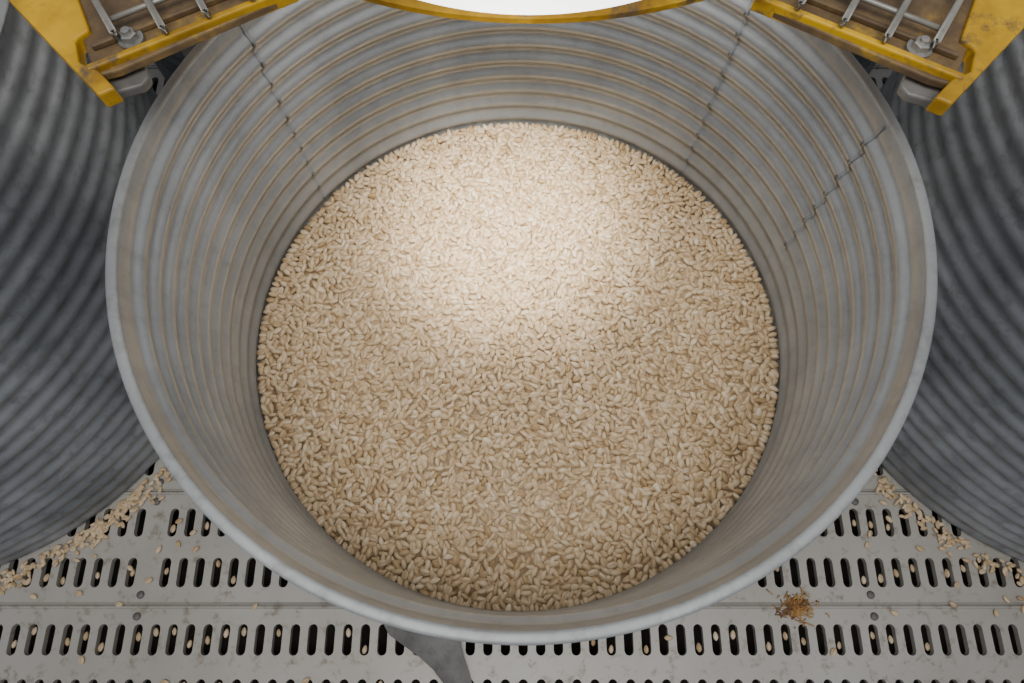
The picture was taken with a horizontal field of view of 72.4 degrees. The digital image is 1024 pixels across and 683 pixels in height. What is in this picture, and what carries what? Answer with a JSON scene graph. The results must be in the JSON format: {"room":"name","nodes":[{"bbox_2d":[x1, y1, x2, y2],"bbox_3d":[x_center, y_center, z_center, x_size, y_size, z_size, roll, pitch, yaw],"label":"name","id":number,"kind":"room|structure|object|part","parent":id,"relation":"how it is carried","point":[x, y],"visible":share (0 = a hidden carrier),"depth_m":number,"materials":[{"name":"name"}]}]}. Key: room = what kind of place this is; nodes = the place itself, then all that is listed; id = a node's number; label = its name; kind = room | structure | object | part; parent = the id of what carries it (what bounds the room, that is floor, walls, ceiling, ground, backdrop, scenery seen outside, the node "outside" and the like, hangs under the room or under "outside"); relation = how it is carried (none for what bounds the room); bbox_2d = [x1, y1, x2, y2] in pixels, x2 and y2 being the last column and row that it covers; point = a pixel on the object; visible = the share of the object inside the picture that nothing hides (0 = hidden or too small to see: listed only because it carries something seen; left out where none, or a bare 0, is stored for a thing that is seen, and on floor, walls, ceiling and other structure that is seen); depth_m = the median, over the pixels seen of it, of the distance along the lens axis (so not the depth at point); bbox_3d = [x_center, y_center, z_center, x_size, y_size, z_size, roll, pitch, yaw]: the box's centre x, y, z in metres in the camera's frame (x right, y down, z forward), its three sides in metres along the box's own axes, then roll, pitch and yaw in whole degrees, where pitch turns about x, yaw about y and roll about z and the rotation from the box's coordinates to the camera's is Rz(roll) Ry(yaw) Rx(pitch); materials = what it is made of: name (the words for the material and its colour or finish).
{"room":"farm building","nodes":[
{"label":"farm building","id":0,"kind":"room"},
{"bbox_2d":[0,63,1023,682],"bbox_3d":[0.002,-0.067,0.762,1.786,0.052,1.540,0,69,0],"label":"floor","id":1,"kind":"structure","parent":0,"point":[198,598],"depth_m":0.62,"materials":[{"name":"metal"}]},
{"bbox_2d":[11,640,16,647],"bbox_3d":[-0.437,0.266,0.614,0.004,0.003,0.007,11,71,4],"label":"corn kernel","id":2,"kind":"object","parent":1,"relation":"on","point":[14,643],"visible":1,"depth_m":0.61,"materials":[{"name":"beige food"}]},
{"bbox_2d":[30,594,36,598],"bbox_3d":[-0.426,0.227,0.623,0.007,0.003,0.004,21,71,8],"label":"corn kernel","id":3,"kind":"object","parent":1,"relation":"on","point":[32,596],"visible":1,"depth_m":0.62,"materials":[{"name":"beige food"}]},
{"bbox_2d":[31,627,36,634],"bbox_3d":[-0.421,0.256,0.618,0.004,0.003,0.007,15,70,5],"label":"corn kernel","id":4,"kind":"object","parent":1,"relation":"on","point":[34,631],"visible":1,"depth_m":0.62,"materials":[{"name":"beige food"}]},
{"bbox_2d":[43,574,49,581],"bbox_3d":[-0.421,0.214,0.634,0.004,0.004,0.007,5,70,2],"label":"corn kernel","id":5,"kind":"object","parent":1,"relation":"on","point":[46,577],"visible":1,"depth_m":0.63,"materials":[{"name":"beige food"}]},
{"bbox_2d":[60,577,65,584],"bbox_3d":[-0.406,0.216,0.633,0.004,0.004,0.007,-2,70,-1],"label":"corn kernel","id":6,"kind":"object","parent":1,"relation":"on","point":[63,579],"visible":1,"depth_m":0.63,"materials":[{"name":"beige food"}]},
{"bbox_2d":[65,638,69,645],"bbox_3d":[-0.391,0.264,0.615,0.004,0.003,0.007,-14,70,-5],"label":"corn kernel","id":7,"kind":"object","parent":1,"relation":"on","point":[67,641],"visible":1,"depth_m":0.61,"materials":[{"name":"beige food"}]},
{"bbox_2d":[75,590,82,595],"bbox_3d":[-0.387,0.225,0.625,0.007,0.004,0.004,25,71,9],"label":"corn kernel","id":8,"kind":"object","parent":1,"relation":"on","point":[78,593],"visible":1,"depth_m":0.62,"materials":[{"name":"beige food"}]},
{"bbox_2d":[0,0,158,565],"bbox_3d":[-0.562,-0.103,0.552,0.568,0.369,0.568,33,73,12],"label":"bin","id":9,"kind":"object","parent":1,"relation":"on","point":[73,440],"visible":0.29,"depth_m":0.48,"materials":[{"name":"metal"}]},
{"bbox_2d":[79,656,84,664],"bbox_3d":[-0.372,0.276,0.606,0.004,0.004,0.007,-21,71,-8],"label":"corn kernel","id":10,"kind":"object","parent":1,"relation":"on","point":[81,658],"visible":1,"depth_m":0.60,"materials":[{"name":"beige food"}]},
{"bbox_2d":[0,467,169,594],"bbox_3d":[-0.386,0.139,0.656,0.404,0.006,0.102,-41,75,-14],"label":"grain","id":11,"kind":"object","parent":1,"relation":"on","point":[125,504],"visible":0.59,"depth_m":0.64,"materials":[{"name":"beige food"}]},
{"bbox_2d":[83,632,88,640],"bbox_3d":[-0.375,0.260,0.617,0.004,0.004,0.008,9,70,3],"label":"corn kernel","id":12,"kind":"object","parent":1,"relation":"on","point":[86,634],"visible":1,"depth_m":0.62,"materials":[{"name":"beige food"}]},
{"bbox_2d":[98,642,103,651],"bbox_3d":[-0.360,0.268,0.613,0.004,0.004,0.008,8,69,3],"label":"corn kernel","id":13,"kind":"object","parent":1,"relation":"on","point":[101,646],"visible":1,"depth_m":0.61,"materials":[{"name":"beige food"}]},
{"bbox_2d":[115,602,122,606],"bbox_3d":[-0.349,0.233,0.622,0.007,0.003,0.004,-1,69,2],"label":"corn kernel","id":14,"kind":"object","parent":1,"relation":"on","point":[118,604],"visible":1,"depth_m":0.62,"materials":[{"name":"beige food"}]},
{"bbox_2d":[133,612,140,620],"bbox_3d":[-0.332,0.243,0.619,0.007,0.002,0.007,0,69,0],"label":"screw","id":15,"kind":"object","parent":1,"relation":"on","point":[136,616],"visible":1,"depth_m":0.62,"materials":[{"name":"metal"}]},
{"bbox_2d":[136,632,140,640],"bbox_3d":[-0.329,0.260,0.617,0.004,0.004,0.008,-13,70,-5],"label":"corn kernel","id":16,"kind":"object","parent":1,"relation":"on","point":[138,636],"visible":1,"depth_m":0.62,"materials":[{"name":"beige food"}]},
{"bbox_2d":[136,591,144,598],"bbox_3d":[-0.332,0.226,0.625,0.007,0.002,0.007,0,69,0],"label":"screw","id":17,"kind":"object","parent":1,"relation":"on","point":[140,594],"visible":1,"depth_m":0.62,"materials":[{"name":"metal"}]},
{"bbox_2d":[144,577,152,583],"bbox_3d":[-0.326,0.215,0.628,0.008,0.004,0.004,-27,72,-10],"label":"corn kernel","id":18,"kind":"object","parent":1,"relation":"on","point":[148,580],"visible":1,"depth_m":0.63,"materials":[{"name":"beige food"}]},
{"bbox_2d":[153,628,158,636],"bbox_3d":[-0.314,0.256,0.617,0.004,0.004,0.007,-10,70,-4],"label":"corn kernel","id":19,"kind":"object","parent":1,"relation":"on","point":[156,631],"visible":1,"depth_m":0.62,"materials":[{"name":"beige food"}]},
{"bbox_2d":[154,498,160,505],"bbox_3d":[-0.332,0.149,0.654,0.007,0.002,0.007,0,69,0],"label":"screw","id":20,"kind":"object","parent":1,"relation":"on","point":[157,502],"visible":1,"depth_m":0.65,"materials":[{"name":"metal"}]},
{"bbox_2d":[155,545,161,553],"bbox_3d":[-0.322,0.189,0.638,0.004,0.004,0.008,21,71,8],"label":"corn kernel","id":21,"kind":"object","parent":1,"relation":"on","point":[158,549],"visible":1,"depth_m":0.64,"materials":[{"name":"beige food"}]},
{"bbox_2d":[154,51,184,80],"bbox_3d":[-0.244,-0.472,0.690,0.400,0.369,0.400,0,70,0],"label":"bin","id":22,"kind":"object","parent":1,"relation":"on","point":[168,65],"visible":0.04,"depth_m":0.73,"materials":[{"name":"metal"}]},
{"bbox_2d":[170,524,175,532],"bbox_3d":[-0.314,0.173,0.648,0.004,0.004,0.008,7,71,3],"label":"corn kernel","id":23,"kind":"object","parent":1,"relation":"on","point":[173,527],"visible":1,"depth_m":0.65,"materials":[{"name":"beige food"}]},
{"bbox_2d":[175,518,182,523],"bbox_3d":[-0.308,0.166,0.647,0.007,0.004,0.004,-29,72,-10],"label":"corn kernel","id":24,"kind":"object","parent":1,"relation":"on","point":[179,520],"visible":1,"depth_m":0.65,"materials":[{"name":"beige food"}]},
{"bbox_2d":[187,640,191,647],"bbox_3d":[-0.283,0.266,0.614,0.004,0.003,0.007,9,69,3],"label":"corn kernel","id":25,"kind":"object","parent":1,"relation":"on","point":[189,644],"visible":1,"depth_m":0.61,"materials":[{"name":"beige food"}]},
{"bbox_2d":[192,546,198,551],"bbox_3d":[-0.288,0.189,0.638,0.004,0.004,0.007,39,74,13],"label":"corn kernel","id":26,"kind":"object","parent":1,"relation":"on","point":[195,548],"visible":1,"depth_m":0.64,"materials":[{"name":"beige food"}]},
{"bbox_2d":[205,636,209,644],"bbox_3d":[-0.268,0.263,0.615,0.004,0.004,0.007,-12,70,-4],"label":"corn kernel","id":27,"kind":"object","parent":1,"relation":"on","point":[207,640],"visible":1,"depth_m":0.61,"materials":[{"name":"beige food"}]},
{"bbox_2d":[223,629,228,637],"bbox_3d":[-0.252,0.257,0.618,0.004,0.004,0.008,5,68,2],"label":"corn kernel","id":28,"kind":"object","parent":1,"relation":"on","point":[226,632],"visible":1,"depth_m":0.62,"materials":[{"name":"beige food"}]},
{"bbox_2d":[231,576,235,583],"bbox_3d":[-0.252,0.216,0.634,0.004,0.003,0.007,-5,70,-2],"label":"corn kernel","id":29,"kind":"object","parent":1,"relation":"on","point":[233,579],"visible":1,"depth_m":0.63,"materials":[{"name":"beige food"}]},
{"bbox_2d":[241,627,246,635],"bbox_3d":[-0.237,0.257,0.619,0.004,0.004,0.008,-7,70,-3],"label":"corn kernel","id":30,"kind":"object","parent":1,"relation":"on","point":[244,631],"visible":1,"depth_m":0.62,"materials":[{"name":"beige food"}]},
{"bbox_2d":[302,677,309,682],"bbox_3d":[-0.177,0.291,0.600,0.008,0.004,0.004,-40,74,-13],"label":"corn kernel","id":31,"kind":"object","parent":1,"relation":"on","point":[306,680],"visible":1,"depth_m":0.60,"materials":[{"name":"beige food"}]},
{"bbox_2d":[346,628,350,636],"bbox_3d":[-0.144,0.257,0.618,0.004,0.004,0.008,-8,71,-3],"label":"corn kernel","id":32,"kind":"object","parent":1,"relation":"on","point":[348,631],"visible":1,"depth_m":0.62,"materials":[{"name":"beige food"}]},
{"bbox_2d":[362,645,366,653],"bbox_3d":[-0.129,0.270,0.613,0.004,0.004,0.007,5,70,2],"label":"corn kernel","id":33,"kind":"object","parent":1,"relation":"on","point":[364,649],"visible":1,"depth_m":0.61,"materials":[{"name":"beige food"}]},
{"bbox_2d":[8,0,1023,115],"bbox_3d":[0.001,-0.285,0.578,0.544,0.448,0.569,0,69,0],"label":"frame","id":34,"kind":"object","parent":1,"relation":"on","point":[927,42],"visible":0.94,"depth_m":0.29,"materials":[{"name":"yellow paint"}]},
{"bbox_3d":[-0.195,-0.147,0.303,0.033,0.008,0.121,-41,75,-14],"label":"plate","id":35,"kind":"part","parent":34,"relation":"part of","materials":[{"name":"yellow paint"}]},
{"bbox_3d":[-0.136,-0.141,0.297,0.085,0.003,0.002,-27,72,-10],"label":"rail","id":36,"kind":"part","parent":34,"relation":"part of","materials":[{"name":"metal"}]},
{"bbox_3d":[-0.258,-0.239,0.574,0.018,0.424,0.018,0,70,0],"label":"post","id":37,"kind":"part","parent":34,"relation":"part of","materials":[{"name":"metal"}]},
{"bbox_3d":[-0.133,-0.130,0.295,0.080,0.008,0.046,0,70,0],"label":"rail","id":38,"kind":"part","parent":34,"relation":"part of","materials":[{"name":"yellow metal"}]},
{"bbox_2d":[364,0,703,23],"bbox_3d":[0.011,-0.383,0.422,0.488,0.003,0.488,0,70,0],"label":"lamp","id":39,"kind":"object","parent":34,"relation":"attached to","point":[496,11],"depth_m":0.34,"materials":[{"name":"yellow paint"}]},
{"bbox_3d":[0.143,-0.126,0.293,0.080,0.008,0.046,0,70,0],"label":"rail","id":40,"kind":"part","parent":34,"relation":"part of","materials":[{"name":"yellow metal"}]},
{"bbox_3d":[0.146,-0.136,0.295,0.084,0.003,0.002,27,72,10],"label":"rail","id":41,"kind":"part","parent":34,"relation":"part of","materials":[{"name":"metal"}]},
{"bbox_3d":[0.205,-0.143,0.301,0.033,0.008,0.121,42,75,14],"label":"plate","id":42,"kind":"part","parent":34,"relation":"part of","materials":[{"name":"yellow paint"}]},
{"bbox_2d":[105,0,937,682],"bbox_3d":[0.000,-0.001,0.514,0.411,0.369,0.400,-33,73,-12],"label":"bin","id":43,"kind":"object","parent":1,"relation":"on","point":[779,126],"visible":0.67,"depth_m":0.42,"materials":[{"name":"metal"}]},
{"bbox_2d":[256,122,779,610],"bbox_3d":[0.004,0.026,0.598,0.384,0.182,0.384,0,69,0],"label":"grain","id":44,"kind":"object","parent":43,"relation":"in","point":[513,366],"visible":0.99,"depth_m":0.51,"materials":[{"name":"beige food"}]},
{"bbox_2d":[644,645,648,653],"bbox_3d":[0.117,0.270,0.613,0.004,0.004,0.007,7,70,2],"label":"corn kernel","id":45,"kind":"object","parent":1,"relation":"on","point":[646,649],"visible":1,"depth_m":0.61,"materials":[{"name":"beige food"}]},
{"bbox_2d":[664,635,672,640],"bbox_3d":[0.137,0.259,0.612,0.008,0.004,0.004,4,70,2],"label":"corn kernel","id":46,"kind":"object","parent":1,"relation":"on","point":[667,637],"visible":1,"depth_m":0.61,"materials":[{"name":"beige food"}]},
{"bbox_2d":[696,643,701,651],"bbox_3d":[0.164,0.268,0.613,0.005,0.004,0.008,1,70,0],"label":"corn kernel","id":47,"kind":"object","parent":1,"relation":"on","point":[698,646],"visible":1,"depth_m":0.61,"materials":[{"name":"beige food"}]},
{"bbox_2d":[713,632,717,640],"bbox_3d":[0.179,0.259,0.616,0.004,0.004,0.008,-4,71,-1],"label":"corn kernel","id":48,"kind":"object","parent":1,"relation":"on","point":[715,635],"visible":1,"depth_m":0.61,"materials":[{"name":"beige food"}]},
{"bbox_2d":[730,630,735,638],"bbox_3d":[0.195,0.258,0.616,0.004,0.004,0.008,6,71,2],"label":"corn kernel","id":49,"kind":"object","parent":1,"relation":"on","point":[732,633],"visible":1,"depth_m":0.61,"materials":[{"name":"beige food"}]},
{"bbox_2d":[766,642,771,650],"bbox_3d":[0.225,0.268,0.614,0.004,0.004,0.008,-4,70,-2],"label":"corn kernel","id":50,"kind":"object","parent":1,"relation":"on","point":[768,645],"visible":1,"depth_m":0.61,"materials":[{"name":"beige food"}]},
{"bbox_2d":[783,632,787,639],"bbox_3d":[0.241,0.259,0.617,0.004,0.004,0.007,-9,70,-3],"label":"corn kernel","id":51,"kind":"object","parent":1,"relation":"on","point":[785,636],"visible":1,"depth_m":0.62,"materials":[{"name":"beige food"}]},
{"bbox_2d":[766,586,829,628],"bbox_3d":[0.254,0.235,0.620,0.053,0.004,0.036,0,69,0],"label":"dried plant fluff","id":52,"kind":"object","parent":1,"relation":"on","point":[797,608],"visible":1,"depth_m":0.62,"materials":[{"name":"brown plant"}]},
{"bbox_2d":[830,648,836,655],"bbox_3d":[0.279,0.270,0.608,0.005,0.004,0.008,30,72,11],"label":"corn kernel","id":53,"kind":"object","parent":1,"relation":"on","point":[833,651],"visible":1,"depth_m":0.61,"materials":[{"name":"beige food"}]},
{"bbox_2d":[852,498,858,505],"bbox_3d":[0.321,0.149,0.654,0.007,0.002,0.007,0,69,0],"label":"screw","id":54,"kind":"object","parent":1,"relation":"on","point":[855,502],"visible":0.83,"depth_m":0.65,"materials":[{"name":"metal"}]},
{"bbox_2d":[851,52,875,74],"bbox_3d":[0.252,-0.472,0.690,0.400,0.369,0.400,-11,70,-4],"label":"bin","id":55,"kind":"object","parent":1,"relation":"on","point":[868,65],"visible":0.02,"depth_m":0.73,"materials":[{"name":"metal"}]},
{"bbox_2d":[861,576,865,583],"bbox_3d":[0.318,0.215,0.632,0.004,0.004,0.007,-1,70,0],"label":"corn kernel","id":56,"kind":"object","parent":1,"relation":"on","point":[863,579],"visible":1,"depth_m":0.63,"materials":[{"name":"beige food"}]},
{"bbox_2d":[868,521,872,528],"bbox_3d":[0.333,0.170,0.650,0.004,0.003,0.007,-4,71,-1],"label":"corn kernel","id":57,"kind":"object","parent":1,"relation":"on","point":[870,524],"visible":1,"depth_m":0.65,"materials":[{"name":"beige food"}]},
{"bbox_2d":[867,591,874,598],"bbox_3d":[0.321,0.226,0.625,0.007,0.002,0.007,0,69,0],"label":"screw","id":58,"kind":"object","parent":1,"relation":"on","point":[870,594],"visible":1,"depth_m":0.62,"materials":[{"name":"metal"}]},
{"bbox_2d":[870,612,878,620],"bbox_3d":[0.321,0.243,0.619,0.007,0.002,0.007,0,69,0],"label":"screw","id":59,"kind":"object","parent":1,"relation":"on","point":[874,616],"visible":1,"depth_m":0.62,"materials":[{"name":"metal"}]},
{"bbox_2d":[878,574,882,582],"bbox_3d":[0.333,0.214,0.633,0.005,0.004,0.008,5,70,2],"label":"corn kernel","id":60,"kind":"object","parent":1,"relation":"on","point":[880,577],"visible":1,"depth_m":0.63,"materials":[{"name":"beige food"}]},
{"bbox_2d":[879,500,887,504],"bbox_3d":[0.346,0.150,0.652,0.008,0.004,0.005,19,71,7],"label":"corn kernel","id":61,"kind":"object","parent":1,"relation":"on","point":[883,502],"visible":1,"depth_m":0.65,"materials":[{"name":"beige food"}]},
{"bbox_2d":[886,516,892,522],"bbox_3d":[0.349,0.164,0.647,0.004,0.004,0.008,-41,75,-14],"label":"corn kernel","id":62,"kind":"object","parent":1,"relation":"on","point":[888,518],"visible":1,"depth_m":0.65,"materials":[{"name":"beige food"}]},
{"bbox_2d":[888,635,893,643],"bbox_3d":[0.333,0.262,0.616,0.004,0.003,0.007,-6,71,-2],"label":"corn kernel","id":63,"kind":"object","parent":1,"relation":"on","point":[890,639],"visible":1,"depth_m":0.61,"materials":[{"name":"beige food"}]},
{"bbox_2d":[893,569,898,576],"bbox_3d":[0.348,0.210,0.635,0.004,0.004,0.008,-12,70,-5],"label":"corn kernel","id":64,"kind":"object","parent":1,"relation":"on","point":[895,572],"visible":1,"depth_m":0.63,"materials":[{"name":"beige food"}]},
{"bbox_2d":[910,564,914,571],"bbox_3d":[0.364,0.206,0.636,0.004,0.004,0.007,-7,70,-3],"label":"corn kernel","id":65,"kind":"object","parent":1,"relation":"on","point":[912,568],"visible":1,"depth_m":0.64,"materials":[{"name":"beige food"}]},
{"bbox_2d":[916,546,924,551],"bbox_3d":[0.372,0.189,0.638,0.008,0.004,0.005,19,71,7],"label":"corn kernel","id":66,"kind":"object","parent":1,"relation":"on","point":[920,548],"visible":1,"depth_m":0.64,"materials":[{"name":"beige food"}]},
{"bbox_2d":[925,642,929,650],"bbox_3d":[0.364,0.267,0.614,0.004,0.003,0.007,5,69,2],"label":"corn kernel","id":67,"kind":"object","parent":1,"relation":"on","point":[927,647],"visible":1,"depth_m":0.61,"materials":[{"name":"beige food"}]},
{"bbox_2d":[944,569,949,577],"bbox_3d":[0.395,0.210,0.635,0.004,0.004,0.008,7,70,3],"label":"corn kernel","id":68,"kind":"object","parent":1,"relation":"on","point":[946,572],"visible":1,"depth_m":0.63,"materials":[{"name":"beige food"}]},
{"bbox_2d":[874,469,1023,585],"bbox_3d":[0.395,0.135,0.658,0.404,0.006,0.092,40,75,14],"label":"grain","id":69,"kind":"object","parent":1,"relation":"on","point":[908,508],"visible":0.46,"depth_m":0.64,"materials":[{"name":"beige food"}]},
{"bbox_2d":[1002,566,1007,572],"bbox_3d":[0.445,0.206,0.631,0.004,0.003,0.007,32,73,11],"label":"corn kernel","id":70,"kind":"object","parent":69,"relation":"on","point":[1004,569],"visible":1,"depth_m":0.63,"materials":[{"name":"beige food"}]},
{"bbox_2d":[880,29,1023,561],"bbox_3d":[0.571,-0.103,0.552,0.568,0.369,0.568,-18,71,-7],"label":"bin","id":71,"kind":"object","parent":1,"relation":"on","point":[958,449],"visible":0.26,"depth_m":0.49,"materials":[{"name":"metal"}]},
{"bbox_2d":[1003,596,1009,602],"bbox_3d":[0.440,0.229,0.623,0.004,0.004,0.007,-30,72,-11],"label":"corn kernel","id":72,"kind":"object","parent":1,"relation":"on","point":[1006,599],"visible":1,"depth_m":0.62,"materials":[{"name":"beige food"}]}
]}

